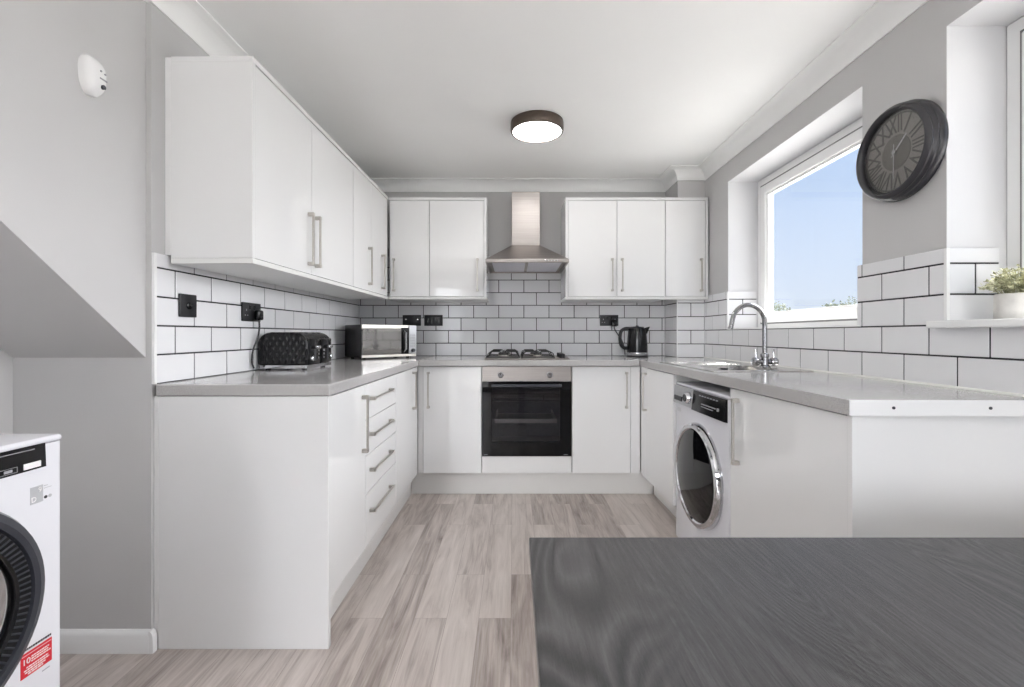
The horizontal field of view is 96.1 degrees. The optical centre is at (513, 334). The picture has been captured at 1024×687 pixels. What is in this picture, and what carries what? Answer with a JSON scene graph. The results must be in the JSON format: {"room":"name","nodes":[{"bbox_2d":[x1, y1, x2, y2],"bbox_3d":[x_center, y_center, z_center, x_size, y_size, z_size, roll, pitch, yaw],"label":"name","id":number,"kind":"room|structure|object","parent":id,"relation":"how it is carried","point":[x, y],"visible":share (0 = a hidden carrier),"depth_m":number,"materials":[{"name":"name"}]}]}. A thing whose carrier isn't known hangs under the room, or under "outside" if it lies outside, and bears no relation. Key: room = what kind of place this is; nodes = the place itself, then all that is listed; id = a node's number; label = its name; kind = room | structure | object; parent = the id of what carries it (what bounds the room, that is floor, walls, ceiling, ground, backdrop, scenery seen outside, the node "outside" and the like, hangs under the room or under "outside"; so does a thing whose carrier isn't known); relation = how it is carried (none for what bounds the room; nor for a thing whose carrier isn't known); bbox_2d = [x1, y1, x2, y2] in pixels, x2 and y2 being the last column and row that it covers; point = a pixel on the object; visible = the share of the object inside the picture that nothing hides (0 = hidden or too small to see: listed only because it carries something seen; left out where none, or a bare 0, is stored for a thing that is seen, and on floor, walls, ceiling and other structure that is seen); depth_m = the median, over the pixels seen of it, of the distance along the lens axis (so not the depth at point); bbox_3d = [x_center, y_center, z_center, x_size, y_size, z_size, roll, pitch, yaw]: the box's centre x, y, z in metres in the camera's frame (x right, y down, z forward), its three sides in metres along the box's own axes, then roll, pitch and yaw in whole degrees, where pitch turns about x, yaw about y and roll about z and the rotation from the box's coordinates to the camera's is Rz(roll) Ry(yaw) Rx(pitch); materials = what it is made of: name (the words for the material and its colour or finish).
{"room":"kitchen","nodes":[
{"label":"kitchen","id":0,"kind":"room"},
{"bbox_2d":[0,349,12,433],"bbox_3d":[-1.810,-0.068,-0.555,0.200,2.295,4.290,0,0,0],"label":"wall","id":1,"kind":"structure","parent":0,"point":[6,361],"depth_m":1.55,"materials":[{"name":"grey paint"}]},
{"bbox_2d":[0,0,347,628],"bbox_3d":[-1.574,-0.068,1.862,0.672,2.295,3.798,0,0,0],"label":"wall","id":2,"kind":"structure","parent":0,"point":[73,162],"depth_m":1.50,"materials":[{"name":"grey paint"}]},
{"bbox_2d":[78,53,107,97],"bbox_3d":[-1.237,-0.762,1.358,0.038,0.114,0.068,0,0,0],"label":"sensor","id":3,"kind":"object","parent":2,"relation":"attached to","point":[92,76],"visible":1,"depth_m":1.34,"materials":[{"name":"white plastic"}]},
{"bbox_2d":[60,628,156,653],"bbox_3d":[-1.465,1.042,1.563,0.490,0.075,0.019,0,0,0],"label":"baseboard","id":4,"kind":"structure","parent":2,"relation":"attached to","point":[72,641],"depth_m":1.55,"materials":[{"name":"white paint"}]},
{"bbox_2d":[178,293,196,317],"bbox_3d":[-1.217,-0.107,1.725,0.022,0.086,0.088,0,0,0],"label":"switch plate","id":5,"kind":"object","parent":2,"relation":"attached to","point":[187,303],"visible":1,"depth_m":1.72,"materials":[{"name":"black plastic"}]},
{"bbox_2d":[186,302,192,308],"bbox_3d":[-1.212,-0.107,1.725,0.013,0.026,0.026,0,0,0],"label":"knob","id":6,"kind":"object","parent":5,"relation":"attached to","point":[189,305],"depth_m":1.72,"materials":[{"name":"black plastic"}]},
{"bbox_2d":[241,302,260,321],"bbox_3d":[-1.222,-0.103,2.142,0.011,0.086,0.148,0,0,0],"label":"wall socket","id":7,"kind":"object","parent":2,"relation":"attached to","point":[247,309],"visible":0.84,"depth_m":2.12,"materials":[{"name":"black plastic"}]},
{"bbox_2d":[251,310,263,368],"bbox_3d":[-1.207,0.023,2.163,0.030,0.274,0.066,0,0,0],"label":"plug","id":8,"kind":"object","parent":7,"relation":"attached to","point":[259,314],"visible":1,"depth_m":2.15,"materials":[{"name":"black plastic"}]},
{"bbox_2d":[152,252,358,383],"bbox_3d":[-1.233,-0.054,2.611,0.012,0.451,2.081,0,0,0],"label":"tile backsplash","id":9,"kind":"structure","parent":2,"relation":"attached to","point":[216,342],"depth_m":1.93,"materials":[{"name":"tile"}]},
{"bbox_2d":[165,56,353,289],"bbox_3d":[-1.062,-0.618,2.122,0.339,0.733,0.990,0,0,1],"label":"upper cabinet","id":10,"kind":"object","parent":2,"relation":"attached to","point":[260,191],"depth_m":1.63,"materials":[{"name":"white laminate"}]},
{"bbox_2d":[304,162,387,298],"bbox_3d":[-1.039,-0.618,2.961,0.316,0.733,0.688,0,0,1],"label":"upper cabinet","id":11,"kind":"object","parent":2,"relation":"attached to","point":[369,201],"visible":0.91,"depth_m":2.88,"materials":[{"name":"white laminate"}]},
{"bbox_2d":[145,0,928,191],"bbox_3d":[0.085,-1.175,0.538,2.677,0.085,6.276,0,0,0],"label":"trim","id":12,"kind":"structure","parent":2,"relation":"attached to","point":[190,16],"depth_m":2.32,"materials":[{"name":"paint"}]},
{"bbox_2d":[60,470,677,686],"bbox_3d":[-0.105,1.140,0.530,3.610,0.120,6.661,0,0,0],"label":"floor","id":13,"kind":"structure","parent":0,"point":[444,598],"depth_m":1.77,"materials":[{"name":"beige laminate"}]},
{"bbox_2d":[0,434,61,686],"bbox_3d":[-1.313,0.652,0.749,0.630,0.855,0.600,0,0,0],"label":"washing machine","id":14,"kind":"object","parent":13,"relation":"on","point":[29,463],"visible":1,"depth_m":0.97,"materials":[{"name":"white metal"}]},
{"bbox_2d":[154,385,368,648],"bbox_3d":[-0.925,0.646,1.783,0.622,0.867,0.412,0,0,0],"label":"base cabinet","id":15,"kind":"object","parent":13,"relation":"on","point":[259,501],"visible":0.97,"depth_m":1.58,"materials":[{"name":"white plastic"}]},
{"bbox_2d":[156,356,432,395],"bbox_3d":[-0.929,0.192,2.611,0.594,0.041,2.079,0,0,0],"label":"countertop","id":16,"kind":"structure","parent":15,"relation":"on","point":[343,374],"depth_m":1.76,"materials":[{"name":"grey laminate"}]},
{"bbox_2d":[257,332,332,369],"bbox_3d":[-1.089,0.080,2.335,0.267,0.181,0.296,0,0,0],"label":"toaster","id":17,"kind":"object","parent":16,"relation":"on","point":[276,350],"visible":1,"depth_m":2.19,"materials":[{"name":"black plastic"}]},
{"bbox_2d":[345,324,415,358],"bbox_3d":[-0.954,0.052,3.327,0.419,0.238,0.319,0,0,-43],"label":"microwave","id":18,"kind":"object","parent":16,"relation":"on","point":[363,341],"visible":0.98,"depth_m":3.22,"materials":[{"name":"silver metal"}]},
{"bbox_2d":[331,483,410,617],"bbox_3d":[-0.703,1.005,2.353,0.018,0.148,1.510,0,0,0],"label":"plinth","id":19,"kind":"object","parent":13,"relation":"on","point":[341,592],"visible":0.27,"depth_m":2.15,"materials":[{"name":"laminate"}]},
{"bbox_2d":[363,374,395,547],"bbox_3d":[-0.905,0.571,2.245,0.584,0.716,0.511,0,0,0],"label":"drawer unit","id":20,"kind":"object","parent":13,"relation":"on","point":[380,465],"visible":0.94,"depth_m":2.20,"materials":[{"name":"white laminate"}]},
{"bbox_2d":[395,367,416,503],"bbox_3d":[-0.905,0.571,2.784,0.584,0.716,0.560,0,0,0],"label":"base cabinet","id":21,"kind":"object","parent":13,"relation":"on","point":[406,381],"visible":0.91,"depth_m":2.72,"materials":[{"name":"white laminate"}]},
{"bbox_2d":[418,366,481,472],"bbox_3d":[-0.429,0.571,3.330,0.422,0.716,0.584,0,0,0],"label":"base cabinet","id":22,"kind":"object","parent":13,"relation":"on","point":[449,397],"visible":1,"depth_m":3.07,"materials":[{"name":"white laminate"}]},
{"bbox_2d":[482,456,570,472],"bbox_3d":[0.085,0.571,3.345,0.601,0.716,0.555,0,0,0],"label":"housing","id":23,"kind":"object","parent":13,"relation":"on","point":[490,464],"visible":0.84,"depth_m":3.07,"materials":[{"name":"white laminate"}]},
{"bbox_2d":[482,366,570,455],"bbox_3d":[0.085,0.515,3.294,0.595,0.602,0.546,0,0,0],"label":"oven","id":24,"kind":"object","parent":23,"relation":"in","point":[526,410],"visible":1,"depth_m":3.06,"materials":[{"name":"black glass"}]},
{"bbox_2d":[412,471,652,493],"bbox_3d":[0.124,1.005,3.121,1.632,0.148,0.018,0,0,0],"label":"plinth","id":25,"kind":"object","parent":13,"relation":"on","point":[423,483],"visible":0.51,"depth_m":3.11,"materials":[{"name":"laminate"}]},
{"bbox_2d":[571,366,639,472],"bbox_3d":[0.615,0.571,3.330,0.454,0.716,0.584,0,0,0],"label":"base cabinet","id":26,"kind":"object","parent":13,"relation":"on","point":[605,400],"visible":0.97,"depth_m":3.07,"materials":[{"name":"white laminate"}]},
{"bbox_2d":[419,356,638,365],"bbox_3d":[0.099,0.192,3.344,1.461,0.041,0.613,0,0,0],"label":"countertop","id":27,"kind":"structure","parent":26,"relation":"on","point":[435,360],"depth_m":3.04,"materials":[{"name":"grey laminate"}]},
{"bbox_2d":[485,349,569,358],"bbox_3d":[0.090,0.143,3.360,0.584,0.055,0.470,0,0,0],"label":"gas hob","id":28,"kind":"object","parent":27,"relation":"in","point":[534,354],"visible":1,"depth_m":3.23,"materials":[{"name":"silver metal"}]},
{"bbox_2d":[654,487,675,516],"bbox_3d":[0.960,1.005,2.796,0.018,0.148,0.630,0,0,-1],"label":"plinth","id":29,"kind":"object","parent":13,"relation":"on","point":[670,507],"visible":0.24,"depth_m":2.88,"materials":[{"name":"laminate"}]},
{"bbox_2d":[641,367,701,505],"bbox_3d":[1.088,0.571,2.777,0.528,0.716,0.586,0,0,-1],"label":"base cabinet","id":30,"kind":"object","parent":13,"relation":"on","point":[658,407],"visible":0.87,"depth_m":2.70,"materials":[{"name":"white laminate"}]},
{"bbox_2d":[673,381,729,536],"bbox_3d":[1.086,0.666,2.171,0.507,0.828,0.588,0,0,-1],"label":"washing machine","id":31,"kind":"object","parent":13,"relation":"on","point":[702,449],"visible":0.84,"depth_m":2.08,"materials":[{"name":"white metal"}]},
{"bbox_2d":[529,537,1023,686],"bbox_3d":[0.692,0.705,0.315,1.336,0.750,0.869,0,0,0],"label":"dining table","id":32,"kind":"object","parent":13,"relation":"on","point":[608,611],"visible":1,"depth_m":0.56,"materials":[{"name":"black wood"}]},
{"bbox_2d":[730,388,1023,536],"bbox_3d":[1.114,0.646,1.536,0.524,0.867,0.656,0,0,-1],"label":"base cabinet","id":33,"kind":"object","parent":13,"relation":"on","point":[797,470],"visible":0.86,"depth_m":1.21,"materials":[{"name":"white laminate"}]},
{"bbox_2d":[621,356,1023,415],"bbox_3d":[1.117,0.188,2.418,0.573,0.048,2.463,0,0,0],"label":"countertop","id":34,"kind":"structure","parent":33,"relation":"on","point":[842,393],"depth_m":1.40,"materials":[{"name":"grey laminate"}]},
{"bbox_2d":[618,326,649,357],"bbox_3d":[0.910,0.052,3.464,0.207,0.236,0.160,0,0,32],"label":"kettle","id":35,"kind":"object","parent":34,"relation":"on","point":[637,346],"visible":1,"depth_m":3.40,"materials":[{"name":"black metal"}]},
{"bbox_2d":[659,361,813,371],"bbox_3d":[1.129,0.244,2.459,0.460,0.155,0.735,0,0,-1],"label":"sink","id":36,"kind":"object","parent":34,"relation":"in","point":[714,366],"visible":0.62,"depth_m":2.44,"materials":[{"name":"metal"}]},
{"bbox_2d":[728,303,778,367],"bbox_3d":[1.196,0.004,2.311,0.259,0.324,0.052,0,0,-4],"label":"mixer tap","id":37,"kind":"object","parent":34,"relation":"on","point":[764,361],"visible":1,"depth_m":2.30,"materials":[{"name":"silver metal"}]},
{"bbox_2d":[751,349,778,367],"bbox_3d":[1.262,0.120,2.315,0.126,0.091,0.052,0,0,0],"label":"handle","id":38,"kind":"object","parent":37,"relation":"on","point":[764,361],"depth_m":2.30,"materials":[{"name":"silver metal"}]},
{"bbox_2d":[384,192,665,469],"bbox_3d":[-0.105,-0.068,3.761,3.610,2.295,0.200,0,0,0],"label":"wall","id":39,"kind":"structure","parent":0,"point":[499,203],"depth_m":3.66,"materials":[{"name":"grey paint"}]},
{"bbox_2d":[403,315,420,325],"bbox_3d":[-0.809,-0.110,3.645,0.146,0.086,0.012,0,0,0],"label":"outlet plate","id":40,"kind":"object","parent":39,"relation":"attached to","point":[407,319],"visible":0.87,"depth_m":3.64,"materials":[{"name":"black plastic"}]},
{"bbox_2d":[424,315,442,325],"bbox_3d":[-0.638,-0.110,3.645,0.146,0.086,0.012,0,0,0],"label":"switch plate","id":41,"kind":"object","parent":39,"relation":"attached to","point":[429,320],"visible":1,"depth_m":3.64,"materials":[{"name":"black plastic"}]},
{"bbox_2d":[389,197,488,302],"bbox_3d":[-0.549,-0.618,3.465,0.702,0.733,0.366,0,0,0],"label":"upper cabinet","id":42,"kind":"object","parent":39,"relation":"attached to","point":[439,246],"visible":1,"depth_m":3.31,"materials":[{"name":"white plastic"}]},
{"bbox_2d":[359,256,664,355],"bbox_3d":[-0.016,-0.225,3.656,2.424,0.791,0.010,0,0,0],"label":"tile backsplash","id":43,"kind":"structure","parent":39,"relation":"attached to","point":[523,311],"depth_m":3.65,"materials":[{"name":"tile"}]},
{"bbox_2d":[485,192,568,272],"bbox_3d":[0.088,-0.772,3.365,0.562,0.579,0.567,0,0,0],"label":"extractor hood","id":44,"kind":"object","parent":39,"relation":"attached to","point":[525,254],"visible":1,"depth_m":3.43,"materials":[{"name":"silver metal"}]},
{"bbox_2d":[600,315,617,325],"bbox_3d":[0.754,-0.110,3.645,0.146,0.086,0.011,0,0,0],"label":"wall socket","id":45,"kind":"object","parent":39,"relation":"attached to","point":[605,320],"visible":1,"depth_m":3.64,"materials":[{"name":"black plastic"}]},
{"bbox_2d":[611,320,625,354],"bbox_3d":[0.822,0.025,3.602,0.125,0.269,0.040,0,0,38],"label":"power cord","id":46,"kind":"object","parent":45,"relation":"attached to","point":[613,322],"visible":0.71,"depth_m":3.62,"materials":[{"name":"black plastic"}]},
{"bbox_2d":[561,197,664,302],"bbox_3d":[0.730,-0.618,3.465,0.718,0.733,0.366,0,0,0],"label":"upper cabinet","id":47,"kind":"object","parent":39,"relation":"attached to","point":[614,247],"visible":0.99,"depth_m":3.31,"materials":[{"name":"white laminate"}]},
{"bbox_2d":[197,0,876,177],"bbox_3d":[-0.105,-1.275,0.530,3.610,0.120,6.661,0,0,0],"label":"ceiling","id":48,"kind":"structure","parent":0,"point":[405,88],"depth_m":2.12,"materials":[{"name":"paint"}]},
{"bbox_2d":[511,110,563,142],"bbox_3d":[0.132,-1.184,2.640,0.304,0.062,0.304,0,0,0],"label":"ceiling light","id":49,"kind":"object","parent":48,"relation":"attached to","point":[532,126],"visible":1,"depth_m":2.57,"materials":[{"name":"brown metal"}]},
{"bbox_2d":[513,122,560,141],"bbox_3d":[0.132,-1.164,2.640,0.275,0.022,0.275,0,0,0],"label":"diffuser","id":50,"kind":"object","parent":49,"relation":"attached to","point":[522,131],"depth_m":2.62,"materials":[{"name":"white plastic"}]},
{"bbox_2d":[666,180,704,357],"bbox_3d":[1.318,-0.068,3.534,0.224,2.295,0.293,0,0,0],"label":"wall pier","id":51,"kind":"object","parent":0,"point":[681,188],"visible":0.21,"depth_m":3.39,"materials":[{"name":"grey paint"}]},
{"bbox_2d":[665,300,703,357],"bbox_3d":[1.298,-0.054,3.515,0.204,0.451,0.272,0,0,0],"label":"tile backsplash","id":52,"kind":"structure","parent":51,"relation":"attached to","point":[684,319],"depth_m":3.38,"materials":[{"name":"tile"}]},
{"bbox_2d":[665,197,707,299],"bbox_3d":[1.242,-0.618,3.329,0.307,0.733,0.094,0,0,0],"label":"upper cabinet","id":53,"kind":"object","parent":51,"relation":"attached to","point":[686,218],"visible":0.95,"depth_m":3.31,"materials":[{"name":"white plastic"}]},
{"bbox_2d":[705,0,1023,327],"bbox_3d":[1.554,-0.068,0.480,0.292,2.295,6.561,0,0,0],"label":"wall","id":54,"kind":"structure","parent":0,"point":[952,54],"depth_m":1.60,"materials":[{"name":"grey paint"}]},
{"bbox_2d":[727,117,861,329],"bbox_3d":[1.533,-0.516,2.442,0.274,0.970,1.163,0,0,0],"label":"window","id":55,"kind":"structure","parent":54,"relation":"in","point":[848,139],"depth_m":2.61,"materials":[{"name":"white plastic"}]},
{"bbox_2d":[705,248,1023,393],"bbox_3d":[1.494,-0.054,1.490,0.192,0.451,3.780,0,0,0],"label":"tile backsplash","id":56,"kind":"structure","parent":54,"relation":"attached to","point":[896,297],"depth_m":1.63,"materials":[{"name":"tile"}]},
{"bbox_2d":[856,99,948,201],"bbox_3d":[1.377,-0.655,1.657,0.062,0.344,0.344,0,0,0],"label":"wall clock","id":57,"kind":"object","parent":54,"relation":"attached to","point":[902,150],"visible":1,"depth_m":1.62,"materials":[{"name":"dark grey painted metal"},{"name":"grey dial face"},{"name":"glass"}]},
{"bbox_2d":[926,16,1023,327],"bbox_3d":[1.520,-0.510,0.599,0.300,0.981,1.867,0,0,0],"label":"window","id":58,"kind":"structure","parent":54,"relation":"in","point":[1015,31],"depth_m":1.47,"materials":[{"name":"white plastic"}]},
{"bbox_2d":[977,264,1023,318],"bbox_3d":[1.482,-0.124,1.347,0.170,0.158,0.174,0,0,-34],"label":"potted plant","id":59,"kind":"object","parent":58,"relation":"on","point":[1010,303],"visible":0.99,"depth_m":1.34,"materials":[{"name":"green plant"}]},
{"label":"outside","id":60,"kind":"structure","parent":0,"visible":0},
{"bbox_3d":[20.000,1.455,40.000,280.000,0.450,320.000,0,0,0],"label":"ground","id":61,"kind":"structure","parent":60,"visible":0},
{"bbox_2d":[774,301,790,310],"bbox_3d":[30.997,-1.317,53.999,3.140,5.132,3.034,0,0,0],"label":"tree","id":62,"kind":"object","parent":61,"relation":"on","point":[776,305],"visible":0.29,"depth_m":53.67,"materials":[{"name":"green plant"}]},
{"bbox_2d":[822,299,850,306],"bbox_3d":[38.467,-1.481,55.040,3.925,5.459,3.867,0,0,-19],"label":"tree","id":63,"kind":"object","parent":61,"relation":"on","point":[841,303],"visible":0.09,"depth_m":54.81,"materials":[{"name":"green plant"}]},
{"bbox_2d":[845,296,856,304],"bbox_3d":[42.504,-1.795,57.991,1.637,6.081,1.670,0,0,33],"label":"tree","id":64,"kind":"object","parent":61,"relation":"on","point":[848,296],"visible":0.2,"depth_m":57.96,"materials":[{"name":"green plant"}]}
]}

